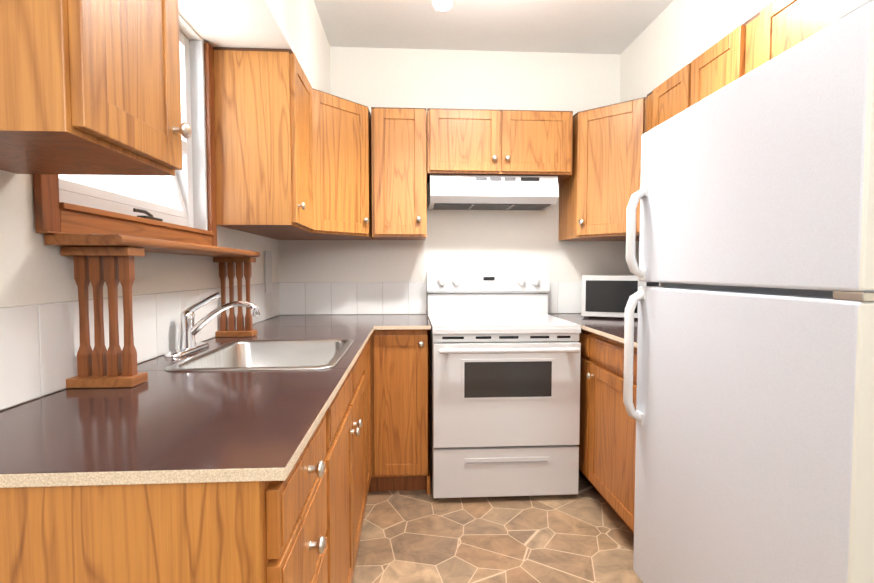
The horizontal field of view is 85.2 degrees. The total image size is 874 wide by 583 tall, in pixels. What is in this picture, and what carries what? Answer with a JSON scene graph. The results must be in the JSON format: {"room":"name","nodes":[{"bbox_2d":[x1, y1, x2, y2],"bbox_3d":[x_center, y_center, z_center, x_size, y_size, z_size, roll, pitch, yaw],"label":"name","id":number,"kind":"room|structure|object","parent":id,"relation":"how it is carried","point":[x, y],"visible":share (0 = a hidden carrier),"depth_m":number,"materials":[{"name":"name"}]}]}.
{"room":"kitchen","nodes":[
{"label":"kitchen","id":0,"kind":"room"},
{"bbox_2d":[0,14,278,306],"bbox_3d":[-0.886,-0.103,0.003,0.120,2.580,6.000,0,3,-3],"label":"wall","id":1,"kind":"structure","parent":0,"point":[34,269],"depth_m":1.12,"materials":[{"name":"paint"}]},
{"bbox_2d":[0,0,190,175],"bbox_3d":[-0.686,-0.600,0.832,0.372,0.720,0.325,0,3,-3],"label":"upper cabinet","id":2,"kind":"object","parent":1,"relation":"attached to","point":[89,87],"visible":1,"depth_m":0.77,"materials":[{"name":"brown wood"}]},
{"bbox_2d":[33,29,216,246],"bbox_3d":[-0.967,-0.570,1.500,0.165,0.830,0.956,0,3,-3],"label":"window","id":3,"kind":"structure","parent":1,"relation":"in","point":[64,206],"depth_m":1.80,"materials":[{"name":"brown wood"}]},
{"bbox_2d":[0,282,283,410],"bbox_3d":[-0.922,0.019,1.711,0.006,0.456,2.600,0,3,-3],"label":"tile backsplash","id":4,"kind":"structure","parent":1,"relation":"attached to","point":[39,345],"depth_m":1.15,"materials":[{"name":"grey tile"}]},
{"bbox_2d":[265,251,271,292],"bbox_3d":[-0.975,-0.114,2.737,0.010,0.237,0.130,0,3,-3],"label":"outlet","id":5,"kind":"object","parent":4,"relation":"attached to","point":[268,271],"visible":1,"depth_m":2.74,"materials":[{"name":"white plastic"}]},
{"bbox_2d":[35,231,259,256],"bbox_3d":[-0.830,-0.142,1.566,0.169,0.030,1.035,0,3,-3],"label":"shelf","id":6,"kind":"object","parent":1,"relation":"attached to","point":[105,240],"visible":1,"depth_m":1.16,"materials":[{"name":"brown wood"}]},
{"bbox_2d":[213,47,313,231],"bbox_3d":[-0.765,-0.655,2.181,0.372,0.730,0.380,0,3,-3],"label":"upper cabinet","id":7,"kind":"object","parent":1,"relation":"attached to","point":[263,137],"visible":0.96,"depth_m":2.00,"materials":[{"name":"brown wood"}]},
{"bbox_2d":[247,88,374,239],"bbox_3d":[-0.679,-0.677,2.688,0.604,0.730,0.612,0,3,-3],"label":"upper cabinet","id":8,"kind":"object","parent":1,"relation":"attached to","point":[342,179],"visible":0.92,"depth_m":2.54,"materials":[{"name":"brown wood"}]},
{"bbox_2d":[178,0,329,93],"bbox_3d":[-0.659,-1.158,-0.031,0.335,0.468,6.000,0,3,-3],"label":"soffit","id":9,"kind":"structure","parent":0,"point":[295,27],"depth_m":1.89,"materials":[{"name":"paint"}]},
{"bbox_2d":[278,47,638,281],"bbox_3d":[0.188,-0.241,3.128,2.630,2.580,0.120,0,3,-3],"label":"wall","id":10,"kind":"structure","parent":0,"point":[491,240],"depth_m":3.04,"materials":[{"name":"paint"}]},
{"bbox_2d":[371,107,426,239],"bbox_3d":[-0.224,-0.684,2.842,0.313,0.730,0.357,0,3,-3],"label":"upper cabinet","id":11,"kind":"object","parent":10,"relation":"attached to","point":[399,168],"visible":1,"depth_m":2.70,"materials":[{"name":"brown wood"}]},
{"bbox_2d":[280,282,581,314],"bbox_3d":[0.207,0.061,3.078,2.360,0.249,0.008,0,3,-3],"label":"tile backsplash","id":12,"kind":"structure","parent":10,"relation":"attached to","point":[297,298],"depth_m":3.04,"materials":[{"name":"grey tile"}]},
{"bbox_2d":[426,108,572,182],"bbox_3d":[0.359,-0.868,2.868,0.845,0.365,0.357,0,3,-3],"label":"upper cabinet","id":13,"kind":"object","parent":10,"relation":"attached to","point":[500,142],"visible":1,"depth_m":2.72,"materials":[{"name":"brown wood"}]},
{"bbox_2d":[428,175,558,210],"bbox_3d":[0.326,-0.597,2.899,0.748,0.174,0.318,0,3,-3],"label":"range hood","id":14,"kind":"object","parent":13,"relation":"attached to","point":[470,192],"visible":1,"depth_m":2.76,"materials":[{"name":"white metal"}]},
{"bbox_2d":[314,0,672,53],"bbox_3d":[0.363,-1.427,0.077,2.630,0.060,6.120,0,3,-3],"label":"ceiling","id":15,"kind":"structure","parent":0,"point":[590,26],"depth_m":2.69,"materials":[{"name":"paint"}]},
{"bbox_2d":[433,0,451,10],"bbox_3d":[0.311,-1.330,1.963,0.742,0.302,0.146,0,3,6],"label":"track light fixture","id":16,"kind":"object","parent":15,"relation":"attached to","point":[442,5],"visible":1,"depth_m":1.96,"materials":[{"name":"silver metal"}]},
{"bbox_2d":[352,471,642,582],"bbox_3d":[0.363,1.210,0.194,2.630,0.060,6.120,0,3,-3],"label":"floor","id":17,"kind":"structure","parent":0,"point":[584,535],"depth_m":2.09,"materials":[{"name":"stone"}]},
{"bbox_2d":[0,329,429,582],"bbox_3d":[-0.466,0.663,1.882,0.929,0.884,2.362,0,3,-3],"label":"base cabinet","id":18,"kind":"object","parent":17,"relation":"on","point":[302,522],"visible":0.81,"depth_m":0.71,"materials":[{"name":"brown wood"}]},
{"bbox_2d":[0,314,430,487],"bbox_3d":[-0.464,0.210,1.854,0.931,0.020,2.370,0,3,-3],"label":"countertop","id":19,"kind":"structure","parent":18,"relation":"on","point":[161,425],"depth_m":0.89,"materials":[{"name":"laminate"}]},
{"bbox_2d":[61,247,147,387],"bbox_3d":[-0.812,0.061,1.167,0.154,0.337,0.072,0,3,-3],"label":"support","id":20,"kind":"object","parent":19,"relation":"on","point":[99,365],"visible":1,"depth_m":1.16,"materials":[{"name":"brown wood"}]},
{"bbox_2d":[164,292,259,357],"bbox_3d":[-0.762,0.105,1.664,0.272,0.206,0.250,0,3,-3],"label":"chrome faucet","id":21,"kind":"object","parent":19,"relation":"on","point":[190,330],"visible":1,"depth_m":1.65,"materials":[{"name":"silver metal"}]},
{"bbox_2d":[213,257,256,336],"bbox_3d":[-0.864,0.022,2.040,0.154,0.337,0.072,0,3,-3],"label":"bracket","id":22,"kind":"object","parent":19,"relation":"on","point":[229,266],"visible":0.94,"depth_m":2.03,"materials":[{"name":"brown wood"}]},
{"bbox_2d":[165,339,353,370],"bbox_3d":[-0.554,0.294,1.629,0.480,0.178,0.570,0,3,-3],"label":"stainless steel sink","id":23,"kind":"object","parent":19,"relation":"in","point":[304,354],"visible":0.42,"depth_m":1.87,"materials":[{"name":"silver metal"}]},
{"bbox_2d":[427,272,580,497],"bbox_3d":[0.339,0.478,2.720,0.768,1.179,0.735,0,3,-3],"label":"range","id":24,"kind":"object","parent":17,"relation":"on","point":[505,351],"visible":1,"depth_m":2.42,"materials":[{"name":"white metal"}]},
{"bbox_2d":[578,333,580,436],"bbox_3d":[1.087,0.630,2.618,0.653,0.884,0.477,0,3,-3],"label":"base cabinet","id":25,"kind":"object","parent":17,"relation":"on","point":[579,341],"depth_m":2.56,"materials":[{"name":"brown wood"}]},
{"bbox_2d":[577,329,636,534],"bbox_3d":[1.115,0.651,2.137,0.653,0.884,0.756,0,3,-3],"label":"base cabinet","id":26,"kind":"object","parent":17,"relation":"on","point":[607,440],"depth_m":2.21,"materials":[{"name":"brown wood"}]},
{"bbox_2d":[548,313,637,347],"bbox_3d":[1.084,0.185,2.429,0.671,0.020,1.403,0,3,-3],"label":"countertop","id":27,"kind":"structure","parent":26,"relation":"on","point":[611,327],"depth_m":2.48,"materials":[{"name":"laminate"}]},
{"bbox_2d":[581,275,659,317],"bbox_3d":[1.117,0.029,2.875,0.440,0.251,0.303,1,3,22],"label":"microwave","id":28,"kind":"object","parent":27,"relation":"on","point":[606,295],"visible":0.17,"depth_m":2.76,"materials":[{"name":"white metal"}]},
{"bbox_2d":[623,0,873,582],"bbox_3d":[1.058,0.293,1.296,0.769,1.674,0.832,0,3,-3],"label":"fridge","id":29,"kind":"object","parent":17,"relation":"on","point":[752,414],"visible":1,"depth_m":1.09,"materials":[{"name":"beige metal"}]},
{"bbox_2d":[620,0,773,102],"bbox_3d":[1.460,-1.164,0.093,0.200,0.468,6.000,0,3,-3],"label":"wall","id":30,"kind":"structure","parent":0,"point":[672,38],"depth_m":2.44,"materials":[{"name":"paint"}]},
{"bbox_3d":[1.620,-0.109,0.149,0.120,2.580,6.000,0,3,-3],"label":"wall","id":31,"kind":"structure","parent":0,"visible":0},
{"bbox_2d":[559,97,646,240],"bbox_3d":[1.103,-0.683,2.812,0.592,0.730,0.572,0,3,-3],"label":"upper cabinet","id":32,"kind":"object","parent":31,"relation":"attached to","point":[599,186],"visible":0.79,"depth_m":2.68,"materials":[{"name":"brown wood"}]},
{"bbox_2d":[646,75,673,131],"bbox_3d":[1.264,-0.660,2.286,0.332,0.730,0.487,0,3,-3],"label":"upper cabinet","id":33,"kind":"object","parent":31,"relation":"attached to","point":[660,101],"depth_m":2.34,"materials":[{"name":"brown wood"}]},
{"bbox_2d":[674,16,753,115],"bbox_3d":[1.284,-0.644,1.944,0.332,0.730,0.467,0,3,-3],"label":"upper cabinet","id":34,"kind":"object","parent":31,"relation":"attached to","point":[731,58],"depth_m":1.91,"materials":[{"name":"brown wood"}]},
{"bbox_2d":[754,0,833,68],"bbox_3d":[1.311,-0.788,1.468,0.332,0.400,0.467,0,3,-3],"label":"upper cabinet","id":35,"kind":"object","parent":31,"relation":"attached to","point":[772,30],"depth_m":1.56,"materials":[{"name":"brown wood"}]},
{"bbox_2d":[834,0,858,22],"bbox_3d":[1.333,-0.772,1.096,0.332,0.400,0.520,0,3,-3],"label":"upper cabinet","id":36,"kind":"object","parent":31,"relation":"attached to","point":[839,5],"depth_m":1.37,"materials":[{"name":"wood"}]},
{"label":"outside","id":37,"kind":"structure","parent":0,"visible":0},
{"bbox_2d":[58,174,173,207],"bbox_3d":[-1.661,-0.629,1.488,0.010,2.900,3.500,0,3,-3],"label":"sky","id":38,"kind":"structure","parent":37,"point":[136,181],"depth_m":2.69,"materials":[{"name":"white"}]}
]}

